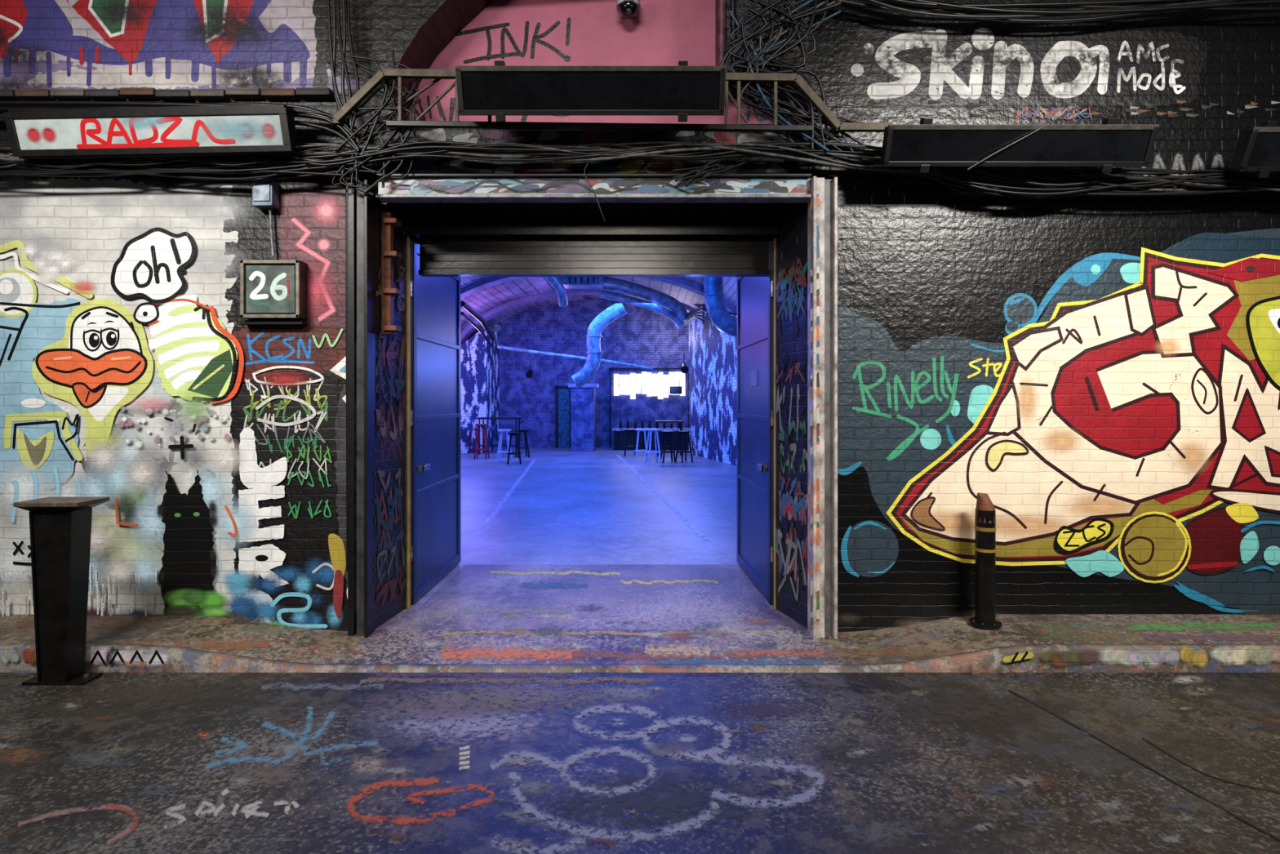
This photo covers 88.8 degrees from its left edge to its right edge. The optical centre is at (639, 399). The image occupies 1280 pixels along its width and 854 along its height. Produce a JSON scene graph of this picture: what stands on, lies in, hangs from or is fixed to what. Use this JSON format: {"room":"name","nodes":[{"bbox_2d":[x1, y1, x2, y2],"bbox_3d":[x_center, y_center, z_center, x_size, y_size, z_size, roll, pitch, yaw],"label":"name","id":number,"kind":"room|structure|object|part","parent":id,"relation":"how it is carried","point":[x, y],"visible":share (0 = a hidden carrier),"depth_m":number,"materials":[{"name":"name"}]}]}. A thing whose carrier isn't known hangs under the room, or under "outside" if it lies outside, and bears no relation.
{"room":"graffiti street tunnel","nodes":[
{"label":"graffiti street tunnel","id":0,"kind":"room"},
{"bbox_2d":[460,327,499,453],"bbox_3d":[-5.235,-0.350,20.520,0.970,3.900,3.040,0,0,0],"label":"wall","id":1,"kind":"structure","parent":0,"point":[479,362],"depth_m":19.98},
{"bbox_2d":[492,299,688,447],"bbox_3d":[-1.400,-0.900,22.175,8.700,5.000,0.250,0,0,0],"label":"wall","id":2,"kind":"structure","parent":0,"point":[642,336],"depth_m":22.05,"materials":[{"name":"blue brick"}]},
{"bbox_2d":[525,368,533,377],"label":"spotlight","id":3,"kind":"object","parent":2,"relation":"hanging from","point":[529,373],"depth_m":20.23,"materials":[{"name":"black metal"}]},
{"bbox_2d":[555,385,570,447],"bbox_3d":[-2.558,0.560,21.970,0.550,2.080,0.140,0,0,0],"label":"doorway","id":4,"kind":"structure","parent":2,"relation":"in","point":[562,392],"depth_m":21.95,"materials":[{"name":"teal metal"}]},
{"bbox_2d":[609,368,688,447],"bbox_3d":[0.330,0.259,21.995,2.695,2.682,0.090,0,0,0],"label":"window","id":5,"kind":"structure","parent":2,"relation":"in","point":[676,379],"depth_m":22.00,"materials":[{"name":"white"}]},
{"bbox_2d":[670,386,681,394],"bbox_3d":[1.133,-0.309,20.826,0.380,0.240,0.547,0,0,0],"label":"television","id":6,"kind":"object","parent":2,"relation":"attached to","point":[673,389],"visible":1,"depth_m":20.55,"materials":[{"name":"black metal"}]},
{"bbox_2d":[680,352,688,373],"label":"spotlight","id":7,"kind":"object","parent":2,"relation":"hanging from","point":[684,368],"depth_m":17.74,"materials":[{"name":"black metal"}]},
{"bbox_2d":[409,447,773,608],"bbox_3d":[0.000,1.675,13.600,11.800,0.150,17.200,0,0,0],"label":"floor","id":8,"kind":"structure","parent":0,"point":[569,507],"depth_m":9.52,"materials":[{"name":"concrete"}]},
{"bbox_2d":[473,423,489,459],"bbox_3d":[-4.311,1.126,17.778,0.388,0.953,0.388,0,0,0],"label":"bar stool","id":9,"kind":"object","parent":8,"relation":"on","point":[478,425],"visible":1,"depth_m":17.67,"materials":[{"name":"red wood"}]},
{"bbox_2d":[476,417,521,454],"bbox_3d":[-4.170,1.058,19.394,1.200,1.085,0.600,0,0,0],"label":"bar table","id":10,"kind":"object","parent":8,"relation":"on","point":[477,418],"visible":0.6,"depth_m":19.16,"materials":[{"name":"brown wood"}]},
{"bbox_2d":[496,429,512,462],"bbox_3d":[-3.495,1.181,16.842,0.388,0.843,0.388,0,0,0],"label":"bar stool","id":11,"kind":"object","parent":8,"relation":"on","point":[501,431],"visible":0.91,"depth_m":16.74,"materials":[{"name":"white wood"}]},
{"bbox_2d":[506,432,521,464],"bbox_3d":[-3.159,1.212,16.410,0.386,0.783,0.386,0,0,-11],"label":"bar stool","id":12,"kind":"object","parent":8,"relation":"on","point":[508,453],"visible":1,"depth_m":16.28,"materials":[{"name":"black wood"}]},
{"bbox_2d":[515,429,529,457],"bbox_3d":[-3.291,1.222,18.286,0.387,0.763,0.387,0,0,-23],"label":"bar stool","id":13,"kind":"object","parent":8,"relation":"on","point":[524,431],"visible":0.93,"depth_m":18.22,"materials":[{"name":"black wood"}]},
{"bbox_2d":[568,383,599,451],"bbox_3d":[-1.790,0.540,20.800,0.901,2.120,0.900,0,0,0],"label":"brick pier","id":14,"kind":"object","parent":8,"relation":"on","point":[583,398],"visible":0.93,"depth_m":20.40,"materials":[{"name":"brick"}]},
{"bbox_2d":[375,564,807,629],"bbox_3d":[-0.345,1.609,5.475,3.070,0.019,1.750,0,0,0],"label":"threshold","id":15,"kind":"object","parent":8,"relation":"on","point":[735,598],"visible":0.95,"depth_m":5.25,"materials":[{"name":"concrete"}]},
{"bbox_2d":[484,454,709,540],"bbox_3d":[-1.037,1.598,13.273,3.661,0.001,11.663,0,0,0],"label":"floor lines","id":16,"kind":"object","parent":8,"relation":"on","point":[702,536],"depth_m":10.27,"materials":[{"name":"white paint"}]},
{"bbox_2d":[623,429,635,456],"bbox_3d":[-0.282,1.227,18.823,0.388,0.753,0.388,0,0,0],"label":"bar stool","id":17,"kind":"object","parent":8,"relation":"on","point":[625,430],"visible":0.89,"depth_m":18.69,"materials":[{"name":"black wood"}]},
{"bbox_2d":[634,428,648,461],"bbox_3d":[0.043,1.181,17.297,0.388,0.843,0.388,0,0,0],"label":"bar stool","id":18,"kind":"object","parent":8,"relation":"on","point":[637,429],"visible":0.89,"depth_m":17.17,"materials":[{"name":"white wood"}]},
{"bbox_2d":[612,420,688,449],"bbox_3d":[0.381,1.125,21.175,2.546,0.950,0.750,0,0,0],"label":"bar counter","id":19,"kind":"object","parent":8,"relation":"on","point":[620,434],"depth_m":20.90,"materials":[{"name":"brown wood"}]},
{"bbox_2d":[644,428,661,462],"bbox_3d":[0.337,1.171,16.842,0.388,0.863,0.388,0,0,-17],"label":"bar stool","id":20,"kind":"object","parent":8,"relation":"on","point":[649,451],"visible":1,"depth_m":16.76,"materials":[{"name":"white wood"}]},
{"bbox_2d":[660,431,675,462],"bbox_3d":[0.716,1.202,16.842,0.386,0.803,0.386,0,0,-11],"label":"bar stool","id":21,"kind":"object","parent":8,"relation":"on","point":[664,433],"visible":0.99,"depth_m":16.75,"materials":[{"name":"black wood"}]},
{"bbox_2d":[655,420,684,456],"bbox_3d":[0.847,1.097,18.823,0.800,1.005,0.600,0,0,0],"label":"bar table","id":22,"kind":"object","parent":8,"relation":"on","point":[657,422],"visible":0.77,"depth_m":18.57,"materials":[{"name":"brown wood"}]},
{"bbox_2d":[675,431,693,462],"bbox_3d":[1.137,1.202,16.842,0.386,0.803,0.386,0,0,-23],"label":"bar stool","id":23,"kind":"object","parent":8,"relation":"on","point":[683,433],"visible":0.98,"depth_m":16.78,"materials":[{"name":"black wood"}]},
{"bbox_2d":[410,238,773,244],"bbox_3d":[-0.345,-2.420,5.185,3.070,2.360,0.030,0,0,0],"label":"bracket","id":24,"kind":"structure","parent":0,"point":[417,240],"depth_m":5.17,"materials":[{"name":"black metal"}]},
{"bbox_2d":[385,177,811,194],"bbox_3d":[-0.284,-1.468,4.495,2.935,0.129,0.005,0,0,0],"label":"lintel","id":25,"kind":"object","parent":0,"point":[457,185],"depth_m":4.49,"materials":[{"name":"multicoloured paint"}]},
{"bbox_2d":[460,276,737,345],"bbox_3d":[-1.400,-2.375,13.625,8.700,2.350,16.850,0,0,0],"label":"ceiling","id":26,"kind":"structure","parent":0,"point":[489,296],"depth_m":18.35,"materials":[{"name":"brick"}]},
{"bbox_2d":[460,300,495,346],"bbox_3d":[-4.130,-1.889,16.805,0.168,0.787,3.620,0,0,-2],"label":"cable tray","id":27,"kind":"object","parent":26,"relation":"attached to","point":[463,304],"visible":0.93,"depth_m":16.56,"materials":[{"name":"black metal"}]},
{"bbox_2d":[493,312,502,331],"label":"spotlight","id":28,"kind":"object","parent":26,"relation":"hanging from","point":[497,327],"depth_m":18.24,"materials":[{"name":"black metal"}]},
{"bbox_2d":[497,276,687,387],"bbox_3d":[-1.385,-1.793,16.493,5.509,2.937,5.114,0,0,0],"label":"ventilation duct","id":29,"kind":"object","parent":26,"relation":"attached to","point":[677,313],"visible":0.98,"depth_m":17.61,"materials":[{"name":"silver metal"}]},
{"bbox_2d":[684,304,704,325],"bbox_3d":[1.382,-2.070,16.499,0.101,0.591,3.014,0,0,-4],"label":"cable tray","id":30,"kind":"object","parent":29,"relation":"attached to","point":[691,316],"visible":1,"depth_m":16.40,"materials":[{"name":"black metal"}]},
{"bbox_2d":[702,276,737,337],"bbox_3d":[1.704,-2.005,13.000,0.912,1.584,0.424,0,0,0],"label":"ventilation duct","id":31,"kind":"object","parent":26,"relation":"attached to","point":[713,295],"visible":0.66,"depth_m":12.84,"materials":[{"name":"metal"}]},
{"bbox_2d":[408,0,794,124],"bbox_3d":[-0.345,-2.510,5.090,3.070,2.180,0.220,0,0,0],"label":"wall","id":32,"kind":"structure","parent":0,"point":[664,33],"depth_m":4.98,"materials":[{"name":"pink paint"}]},
{"bbox_2d":[616,0,640,18],"bbox_3d":[-0.085,-2.941,4.862,0.180,0.210,0.225,0,0,0],"label":"dome camera","id":33,"kind":"object","parent":32,"relation":"attached to","point":[628,9],"visible":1,"depth_m":4.80,"materials":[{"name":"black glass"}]},
{"bbox_2d":[0,672,1279,853],"bbox_3d":[0.000,1.730,1.240,18.000,0.140,5.480,0,0,0],"label":"road","id":34,"kind":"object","parent":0,"point":[940,760],"depth_m":3.00,"materials":[{"name":"grey asphalt"}]},
{"bbox_2d":[13,497,109,684],"bbox_3d":[-3.420,1.125,3.870,0.370,1.070,0.230,0,0,0],"label":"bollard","id":35,"kind":"object","parent":34,"relation":"on","point":[60,527],"visible":1,"depth_m":3.81,"materials":[{"name":"black metal"}]},
{"bbox_2d":[0,670,1279,853],"bbox_3d":[-0.059,1.649,3.171,6.852,0.016,1.642,0,0,0],"label":"graffiti","id":36,"kind":"object","parent":34,"relation":"on","point":[640,800],"visible":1,"depth_m":3.04,"materials":[{"name":"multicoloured paint"}]},
{"bbox_2d":[0,0,1279,631],"bbox_3d":[0.000,-0.900,4.900,18.000,5.400,0.600,0,0,0],"label":"wall","id":37,"kind":"structure","parent":0,"point":[919,257],"depth_m":4.60,"materials":[{"name":"paint"}]},
{"bbox_2d":[0,87,334,100],"bbox_3d":[-5.572,-2.134,4.560,6.847,0.064,0.090,0,0,0],"label":"brick ledge","id":38,"kind":"object","parent":37,"relation":"attached to","point":[130,93],"visible":1,"depth_m":4.53,"materials":[{"name":"paint"}]},
{"bbox_2d":[0,0,365,102],"bbox_3d":[-5.233,-2.724,4.598,6.623,1.359,0.004,0,0,0],"label":"graffiti mural","id":39,"kind":"object","parent":37,"relation":"attached to","point":[45,44],"visible":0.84,"depth_m":4.60,"materials":[{"name":"paint"}]},
{"bbox_2d":[0,176,376,627],"bbox_3d":[-5.772,0.025,4.581,7.847,3.413,0.037,0,0,0],"label":"mural","id":40,"kind":"object","parent":37,"relation":"attached to","point":[121,358],"visible":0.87,"depth_m":4.59,"materials":[{"name":"paint"}]},
{"bbox_2d":[252,169,279,256],"bbox_3d":[-2.605,-1.314,4.544,0.138,0.623,0.108,0,0,0],"label":"junction box","id":41,"kind":"object","parent":37,"relation":"attached to","point":[265,193],"visible":0.83,"depth_m":4.50,"materials":[{"name":"black metal"}]},
{"bbox_2d":[240,259,307,325],"bbox_3d":[-2.553,-0.743,4.539,0.425,0.439,0.118,0,0,0],"label":"number sign","id":42,"kind":"object","parent":37,"relation":"attached to","point":[273,292],"visible":1,"depth_m":4.49,"materials":[{"name":"black metal"}]},
{"bbox_2d":[345,185,347,572],"bbox_3d":[-2.042,-0.148,4.570,0.034,2.696,0.028,0,0,0],"label":"conduit","id":43,"kind":"object","parent":37,"relation":"attached to","point":[346,187],"visible":0.5,"depth_m":4.56,"materials":[{"name":"black metal"}]},
{"bbox_2d":[375,204,407,630],"bbox_3d":[-1.804,0.135,4.825,0.153,3.030,0.450,0,0,0],"label":"wall","id":44,"kind":"structure","parent":37,"relation":"in","point":[383,614],"depth_m":4.72,"materials":[{"name":"paint"}]},
{"bbox_2d":[375,256,405,606],"bbox_3d":[-1.828,0.190,4.793,0.014,2.604,0.410,0,0,10],"label":"tags","id":45,"kind":"object","parent":44,"relation":"attached to","point":[392,384],"visible":0.93,"depth_m":4.79,"materials":[{"name":"paint"}]},
{"bbox_3d":[-1.786,-0.905,4.685,0.118,0.870,0.110,0,0,0],"label":"door closer rail","id":46,"kind":"part","parent":44,"relation":"part of","materials":[{"name":"brown metal"}]},
{"bbox_2d":[410,240,460,603],"bbox_3d":[-1.775,0.172,5.730,0.100,2.825,1.381,0,0,0],"label":"door","id":47,"kind":"structure","parent":37,"relation":"in","point":[435,301],"depth_m":5.59,"materials":[{"name":"blue paint"}]},
{"bbox_2d":[404,238,776,608],"bbox_3d":[-0.367,0.180,5.035,2.935,2.840,0.070,0,0,0],"label":"trim","id":48,"kind":"structure","parent":37,"relation":"attached to","point":[407,241],"depth_m":5.00,"materials":[{"name":"paint"}]},
{"bbox_2d":[375,200,807,276],"bbox_3d":[-0.346,-1.192,4.893,3.068,0.435,0.545,0,0,0],"label":"roller shutter","id":49,"kind":"object","parent":37,"relation":"attached to","point":[456,239],"visible":0.88,"depth_m":5.05,"materials":[{"name":"black metal"}]},
{"bbox_2d":[375,173,811,203],"bbox_3d":[-0.316,-1.466,4.525,2.978,0.162,0.130,0,0,0],"label":"lintel beam","id":50,"kind":"object","parent":37,"relation":"attached to","point":[384,195],"visible":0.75,"depth_m":4.49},
{"bbox_2d":[385,128,817,173],"bbox_3d":[-0.259,-1.738,4.597,3.098,0.374,0.004,0,0,0],"label":"cables","id":51,"kind":"object","parent":37,"relation":"attached to","point":[551,137],"visible":0.47,"depth_m":4.60,"materials":[{"name":"rubber"}]},
{"bbox_2d":[414,17,787,122],"bbox_3d":[-0.313,-2.501,4.978,3.143,0.830,0.003,0,0,0],"label":"graffiti tag","id":52,"kind":"object","parent":37,"relation":"attached to","point":[535,38],"visible":0.51,"depth_m":4.98,"materials":[{"name":"paint"}]},
{"bbox_2d":[333,68,890,132],"bbox_3d":[-0.247,-2.051,4.470,3.828,0.518,0.260,0,0,0],"label":"support frame","id":53,"kind":"object","parent":37,"relation":"attached to","point":[380,77],"depth_m":4.34,"materials":[{"name":"black metal"}]},
{"bbox_2d":[0,0,1279,222],"bbox_3d":[-0.404,-2.096,4.309,11.241,1.776,0.343,0,0,0],"label":"cable bundle","id":54,"kind":"object","parent":37,"relation":"attached to","point":[1084,179],"visible":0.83,"depth_m":4.40,"materials":[{"name":"black rubber"}]},
{"bbox_2d":[3,104,298,159],"bbox_3d":[-3.212,-1.774,4.333,1.844,0.349,0.210,0,0,0],"label":"sign","id":55,"kind":"object","parent":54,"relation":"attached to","point":[262,130],"visible":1,"depth_m":4.27,"materials":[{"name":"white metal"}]},
{"bbox_2d":[455,60,725,121],"bbox_3d":[-0.311,-1.985,4.227,1.707,0.383,0.225,0,0,0],"label":"sign","id":56,"kind":"object","parent":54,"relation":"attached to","point":[500,91],"visible":1,"depth_m":4.17,"materials":[{"name":"black metal"}]},
{"bbox_2d":[880,118,1159,173],"bbox_3d":[2.433,-1.646,4.246,1.715,0.349,0.224,0,0,0],"label":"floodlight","id":57,"kind":"object","parent":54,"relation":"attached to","point":[924,145],"visible":1,"depth_m":4.19,"materials":[{"name":"black metal"}]},
{"bbox_2d":[1228,120,1279,177],"bbox_3d":[4.378,-1.622,4.244,0.984,0.363,0.227,0,0,0],"label":"floodlight","id":58,"kind":"object","parent":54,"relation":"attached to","point":[1257,148],"visible":1,"depth_m":4.20,"materials":[{"name":"black metal"}]},
{"bbox_2d":[717,0,737,72],"bbox_3d":[0.610,-2.710,4.560,0.140,0.849,0.060,0,0,0],"label":"pipe","id":59,"kind":"object","parent":37,"relation":"attached to","point":[721,3],"visible":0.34,"depth_m":4.53,"materials":[{"name":"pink metal"}]},
{"bbox_2d":[737,240,773,604],"bbox_3d":[0.997,0.172,5.730,0.095,2.825,1.382,0,0,-2],"label":"door","id":60,"kind":"structure","parent":37,"relation":"in","point":[755,295],"depth_m":5.65,"materials":[{"name":"blue paint"}]},
{"bbox_2d":[774,204,807,630],"bbox_3d":[1.117,0.135,4.850,0.143,3.030,0.500,0,0,0],"label":"door reveal","id":61,"kind":"structure","parent":37,"relation":"in","point":[792,237],"depth_m":4.79,"materials":[{"name":"paint"}]},
{"bbox_2d":[775,257,807,600],"bbox_3d":[1.111,0.221,4.790,0.015,2.488,0.430,0,0,-20],"label":"tags","id":62,"kind":"object","parent":61,"relation":"attached to","point":[792,557],"visible":1,"depth_m":4.79,"materials":[{"name":"paint"}]},
{"bbox_2d":[837,227,1279,626],"bbox_3d":[3.525,0.186,4.593,4.346,3.007,0.012,0,0,0],"label":"mural","id":63,"kind":"object","parent":37,"relation":"attached to","point":[1130,431],"visible":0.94,"depth_m":4.60,"materials":[{"name":"paint"}]},
{"bbox_2d":[843,23,1279,180],"bbox_3d":[2.932,-2.063,4.595,3.173,1.174,0.009,0,0,0],"label":"graffiti tag","id":64,"kind":"object","parent":37,"relation":"attached to","point":[968,66],"visible":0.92,"depth_m":4.60,"materials":[{"name":"paint"}]},
{"bbox_2d":[0,569,1279,682],"bbox_3d":[0.000,1.582,4.976,18.000,0.151,2.366,0,0,0],"label":"pavement","id":65,"kind":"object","parent":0,"point":[953,635],"visible":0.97,"depth_m":4.32,"materials":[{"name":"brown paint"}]},
{"bbox_2d":[347,179,375,638],"bbox_3d":[-1.944,0.072,4.529,0.161,3.156,0.137,0,0,0],"label":"post","id":66,"kind":"object","parent":65,"relation":"on","point":[361,206],"visible":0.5,"depth_m":4.51,"materials":[{"name":"metal"}]},
{"bbox_2d":[0,644,1279,672],"bbox_3d":[0.000,1.577,4.016,18.000,0.207,0.087,0,0,0],"label":"kerb","id":67,"kind":"object","parent":65,"relation":"on","point":[99,658],"visible":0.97,"depth_m":3.99,"materials":[{"name":"concrete"}]},
{"bbox_2d":[807,176,837,639],"bbox_3d":[1.259,0.063,4.518,0.184,3.174,0.155,0,0,0],"label":"post","id":68,"kind":"object","parent":65,"relation":"on","point":[822,206],"visible":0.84,"depth_m":4.47,"materials":[{"name":"metal"}]},
{"bbox_2d":[968,492,1002,629],"bbox_3d":[2.337,1.073,4.420,0.200,0.894,0.200,0,0,0],"label":"post","id":69,"kind":"object","parent":65,"relation":"on","point":[984,617],"visible":1,"depth_m":4.37,"materials":[{"name":"black metal"}]},
{"bbox_2d":[688,309,737,465],"bbox_3d":[2.195,-0.550,17.700,1.490,4.300,5.400,0,0,0],"label":"wall","id":70,"kind":"structure","parent":0,"point":[713,353],"depth_m":17.53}
]}

